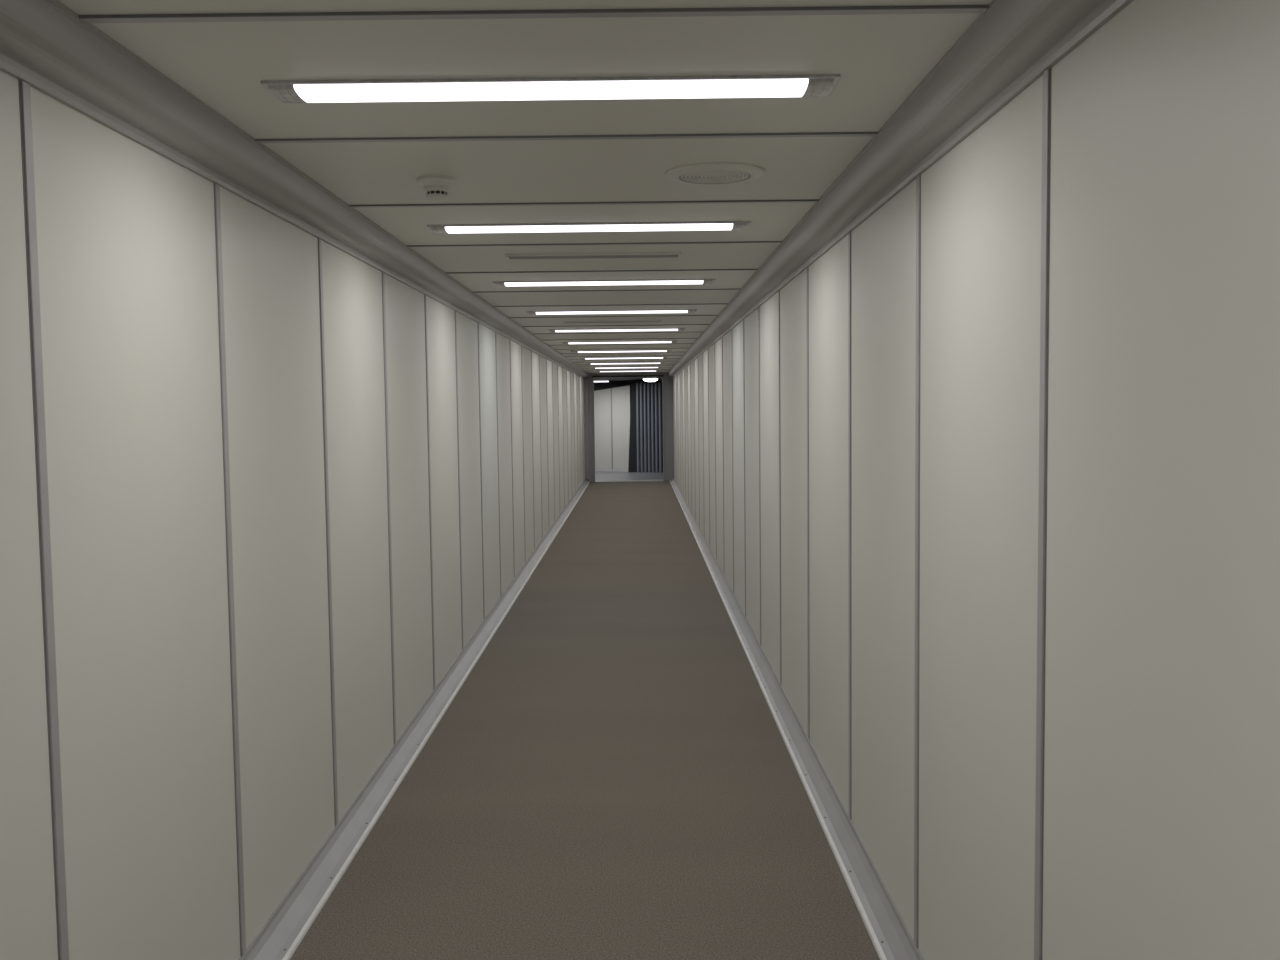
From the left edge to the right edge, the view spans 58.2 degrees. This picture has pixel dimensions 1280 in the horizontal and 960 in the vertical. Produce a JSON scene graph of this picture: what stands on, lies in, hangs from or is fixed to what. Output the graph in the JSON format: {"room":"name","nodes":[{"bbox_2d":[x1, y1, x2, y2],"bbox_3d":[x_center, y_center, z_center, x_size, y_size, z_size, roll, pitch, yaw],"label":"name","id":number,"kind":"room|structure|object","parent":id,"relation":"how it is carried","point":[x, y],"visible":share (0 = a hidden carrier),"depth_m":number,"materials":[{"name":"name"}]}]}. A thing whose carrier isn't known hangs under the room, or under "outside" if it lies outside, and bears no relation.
{"room":"airport jet bridge","nodes":[
{"label":"airport jet bridge","id":0,"kind":"room"},
{"bbox_2d":[0,70,584,959],"bbox_3d":[-1.170,-0.240,10.002,0.100,2.340,28.000,-1,4,0],"label":"wall","id":1,"kind":"structure","parent":0,"point":[126,242],"depth_m":2.91,"materials":[{"name":"laminate"}]},
{"bbox_2d":[0,0,588,378],"bbox_3d":[-1.077,-1.275,9.937,0.112,0.116,28.000,-1,4,0],"label":"trim","id":2,"kind":"structure","parent":1,"relation":"attached to","point":[45,44],"depth_m":2.69,"materials":[{"name":"grey metal"}]},
{"bbox_2d":[18,80,583,959],"bbox_3d":[-1.122,-0.197,10.055,0.015,2.135,26.037,-1,4,0],"label":"strips","id":3,"kind":"object","parent":1,"relation":"attached to","point":[24,87],"visible":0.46,"depth_m":3.04,"materials":[{"name":"metal"}]},
{"bbox_2d":[239,479,589,959],"bbox_3d":[-1.058,0.895,10.074,0.098,0.067,28.000,-1,4,0],"label":"baseboard","id":4,"kind":"structure","parent":1,"relation":"attached to","point":[289,923],"depth_m":4.47,"materials":[{"name":"metal"}]},
{"bbox_2d":[58,0,992,372],"bbox_3d":[-0.209,-1.377,9.932,2.050,0.086,28.000,-1,4,0],"label":"ceiling","id":5,"kind":"structure","parent":0,"point":[601,160],"depth_m":2.82,"materials":[{"name":"laminate"}]},
{"bbox_2d":[417,175,455,201],"bbox_3d":[-0.627,-0.894,3.549,0.120,0.070,0.120,-1,4,0],"label":"smoke detector","id":6,"kind":"object","parent":5,"relation":"attached to","point":[436,187],"visible":1,"depth_m":3.52,"materials":[{"name":"white plastic"}]},
{"bbox_2d":[260,74,840,103],"bbox_3d":[-0.192,-0.862,2.550,1.249,0.022,0.152,-1,4,0],"label":"recessed light","id":7,"kind":"object","parent":5,"relation":"in","point":[796,85],"visible":1,"depth_m":2.50,"materials":[{"name":"white plastic"}]},
{"bbox_2d":[568,347,577,352],"bbox_3d":[-0.782,-1.523,13.479,0.120,0.070,0.120,-1,4,0],"label":"smoke detector","id":8,"kind":"object","parent":5,"relation":"attached to","point":[572,349],"visible":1,"depth_m":13.45,"materials":[{"name":"white plastic"}]},
{"bbox_2d":[427,221,750,233],"bbox_3d":[-0.197,-0.986,4.506,1.249,0.022,0.152,-1,4,0],"label":"recessed light","id":9,"kind":"object","parent":5,"relation":"in","point":[710,225],"visible":1,"depth_m":4.45,"materials":[{"name":"white plastic"}]},
{"bbox_2d":[505,252,680,259],"bbox_3d":[-0.217,-1.045,5.364,0.810,0.011,0.134,-1,4,0],"label":"ceiling vent","id":10,"kind":"object","parent":5,"relation":"in","point":[645,254],"visible":1,"depth_m":5.34,"materials":[{"name":"white plastic"}]},
{"bbox_2d":[492,279,715,286],"bbox_3d":[-0.202,-1.113,6.502,1.249,0.022,0.152,-1,4,0],"label":"recessed light","id":11,"kind":"object","parent":5,"relation":"in","point":[655,281],"visible":1,"depth_m":6.45,"materials":[{"name":"white plastic"}]},
{"bbox_2d":[504,280,702,285],"bbox_3d":[-0.202,-1.113,6.502,1.114,0.020,0.130,-1,4,0],"label":"diffuser","id":12,"kind":"object","parent":11,"relation":"attached to","point":[572,282],"depth_m":6.45,"materials":[{"name":"white plastic"}]},
{"bbox_2d":[526,309,696,314],"bbox_3d":[-0.207,-1.240,8.498,1.249,0.022,0.152,-1,4,0],"label":"recessed light","id":13,"kind":"object","parent":5,"relation":"in","point":[669,310],"visible":1,"depth_m":8.44,"materials":[{"name":"white plastic"}]},
{"bbox_2d":[563,320,661,322],"bbox_3d":[-0.227,-1.306,9.486,0.810,0.011,0.134,-1,4,0],"label":"ceiling vent","id":14,"kind":"object","parent":5,"relation":"in","point":[609,321],"visible":1,"depth_m":9.42,"materials":[{"name":"white plastic"}]},
{"bbox_2d":[548,328,684,331],"bbox_3d":[-0.212,-1.366,10.494,1.249,0.022,0.152,-1,4,0],"label":"recessed light","id":15,"kind":"object","parent":5,"relation":"in","point":[636,329],"visible":1,"depth_m":10.44,"materials":[{"name":"white plastic"}]},
{"bbox_2d":[555,329,677,331],"bbox_3d":[-0.212,-1.366,10.494,1.114,0.020,0.130,-1,4,0],"label":"diffuser","id":16,"kind":"object","parent":15,"relation":"attached to","point":[556,330],"depth_m":10.44,"materials":[{"name":"white plastic"}]},
{"bbox_2d":[562,341,677,343],"bbox_3d":[-0.217,-1.493,12.490,1.249,0.022,0.152,-1,4,0],"label":"recessed light","id":17,"kind":"object","parent":5,"relation":"in","point":[605,342],"visible":1,"depth_m":12.43,"materials":[{"name":"white plastic"}]},
{"bbox_2d":[592,354,651,354],"bbox_3d":[-0.242,-1.683,15.424,0.810,0.011,0.134,-1,4,0],"label":"ceiling vent","id":18,"kind":"object","parent":5,"relation":"in","point":[592,354],"visible":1,"depth_m":15.36,"materials":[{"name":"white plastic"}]},
{"bbox_2d":[576,350,671,352],"bbox_3d":[-0.222,-1.619,14.486,1.249,0.022,0.152,-1,4,0],"label":"recessed light","id":19,"kind":"object","parent":5,"relation":"in","point":[616,350],"visible":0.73,"depth_m":14.43,"materials":[{"name":"white plastic"}]},
{"bbox_2d":[581,357,667,358],"bbox_3d":[-0.227,-1.746,16.482,1.249,0.022,0.152,-1,4,0],"label":"recessed light","id":20,"kind":"object","parent":5,"relation":"in","point":[608,357],"visible":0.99,"depth_m":16.42,"materials":[{"name":"white plastic"}]},
{"bbox_2d":[586,362,664,364],"bbox_3d":[-0.232,-1.873,18.478,1.249,0.022,0.152,-1,4,0],"label":"recessed light","id":21,"kind":"object","parent":5,"relation":"in","point":[643,362],"visible":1,"depth_m":18.42,"materials":[{"name":"white plastic"}]},
{"bbox_2d":[597,363,659,363],"bbox_3d":[-0.232,-1.873,18.478,1.114,0.020,0.130,-1,4,0],"label":"diffuser","id":22,"kind":"object","parent":21,"relation":"attached to","point":[597,363],"depth_m":18.42,"materials":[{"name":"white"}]},
{"bbox_2d":[591,367,660,368],"bbox_3d":[-0.237,-1.999,20.474,1.249,0.022,0.152,-1,4,0],"label":"recessed light","id":23,"kind":"object","parent":5,"relation":"in","point":[591,367],"visible":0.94,"depth_m":20.42,"materials":[{"name":"white plastic"}]},
{"bbox_2d":[600,370,659,371],"bbox_3d":[-0.242,-2.126,22.470,1.249,0.022,0.152,-1,4,0],"label":"recessed light","id":24,"kind":"object","parent":5,"relation":"in","point":[637,370],"visible":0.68,"depth_m":22.41,"materials":[{"name":"white plastic"}]},
{"bbox_2d":[600,371,644,371],"bbox_3d":[-0.242,-2.126,22.470,1.114,0.020,0.130,-1,4,0],"label":"diffuser","id":25,"kind":"object","parent":24,"relation":"attached to","point":[600,371],"depth_m":22.42,"materials":[{"name":"white plastic"}]},
{"bbox_2d":[665,162,764,184],"bbox_3d":[0.228,-0.930,3.509,0.304,0.015,0.304,-1,4,0],"label":"ceiling speaker","id":26,"kind":"object","parent":5,"relation":"in","point":[713,173],"depth_m":3.46},
{"bbox_2d":[290,472,879,959],"bbox_3d":[-0.212,0.804,12.375,4.000,0.092,32.600,-1,4,0],"label":"floor","id":27,"kind":"structure","parent":0,"point":[613,776],"depth_m":4.54,"materials":[{"name":"brown carpet"}]},
{"bbox_2d":[635,381,662,471],"bbox_3d":[0.538,-1.246,27.027,1.300,2.150,0.700,-1,4,0],"label":"curtain","id":28,"kind":"object","parent":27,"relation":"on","point":[649,418],"visible":0.45,"depth_m":27.25,"materials":[{"name":"grey fabric"}]},
{"bbox_2d":[594,385,630,471],"bbox_3d":[-1.094,-1.242,27.901,1.894,2.070,0.083,1,4,23],"label":"wall","id":29,"kind":"structure","parent":0,"point":[612,406],"depth_m":27.71,"materials":[{"name":"laminate"}]},
{"bbox_2d":[594,381,634,390],"bbox_3d":[-0.361,-1.226,26.324,4.000,2.380,4.700,-1,4,0],"label":"wall","id":30,"kind":"structure","parent":0,"point":[611,384],"depth_m":28.50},
{"bbox_2d":[594,377,661,380],"bbox_3d":[-0.374,-2.360,26.282,3.800,0.110,4.440,-1,4,0],"label":"ceiling","id":31,"kind":"structure","parent":0,"point":[610,378],"depth_m":25.85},
{"bbox_2d":[594,379,609,381],"bbox_3d":[-1.134,-2.278,26.456,0.880,0.059,0.100,-1,4,0],"label":"light","id":32,"kind":"object","parent":31,"relation":"attached to","point":[604,380],"visible":0.45,"depth_m":26.41,"materials":[{"name":"white plastic"}]},
{"bbox_2d":[642,377,658,381],"bbox_3d":[0.229,-2.207,25.312,0.380,0.088,0.380,-1,4,0],"label":"ceiling light","id":33,"kind":"object","parent":31,"relation":"attached to","point":[652,379],"visible":0.94,"depth_m":25.18,"materials":[{"name":"white plastic"}]},
{"bbox_2d":[584,372,673,481],"bbox_3d":[-0.230,-1.101,24.008,2.050,2.420,0.260,-1,4,0],"label":"frame","id":34,"kind":"object","parent":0,"point":[667,381],"visible":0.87,"depth_m":23.95,"materials":[{"name":"metal"}]},
{"bbox_2d":[628,382,636,471],"bbox_3d":[-0.188,-1.263,27.435,0.210,2.150,0.080,-1,4,0],"label":"post","id":35,"kind":"object","parent":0,"point":[632,467],"depth_m":27.41,"materials":[{"name":"black metal"}]},
{"bbox_2d":[673,0,1279,959],"bbox_3d":[0.779,-0.264,10.005,0.100,2.340,28.000,-1,4,0],"label":"wall","id":36,"kind":"structure","parent":0,"point":[1161,841],"depth_m":2.02,"materials":[{"name":"laminate"}]},
{"bbox_2d":[670,478,923,959],"bbox_3d":[0.698,0.874,10.077,0.090,0.067,28.000,-1,4,0],"label":"baseboard","id":37,"kind":"structure","parent":36,"relation":"attached to","point":[889,934],"depth_m":4.42,"materials":[{"name":"metal"}]},
{"bbox_2d":[674,68,1051,959],"bbox_3d":[0.732,-0.219,10.058,0.015,2.135,26.037,-1,4,0],"label":"strips","id":38,"kind":"object","parent":36,"relation":"attached to","point":[1046,105],"visible":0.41,"depth_m":3.01,"materials":[{"name":"metal"}]},
{"bbox_2d":[667,0,1133,377],"bbox_3d":[0.661,-1.296,9.940,0.112,0.116,28.000,-1,4,0],"label":"trim","id":39,"kind":"structure","parent":36,"relation":"attached to","point":[1010,45],"depth_m":2.60,"materials":[{"name":"grey metal"}]}
]}

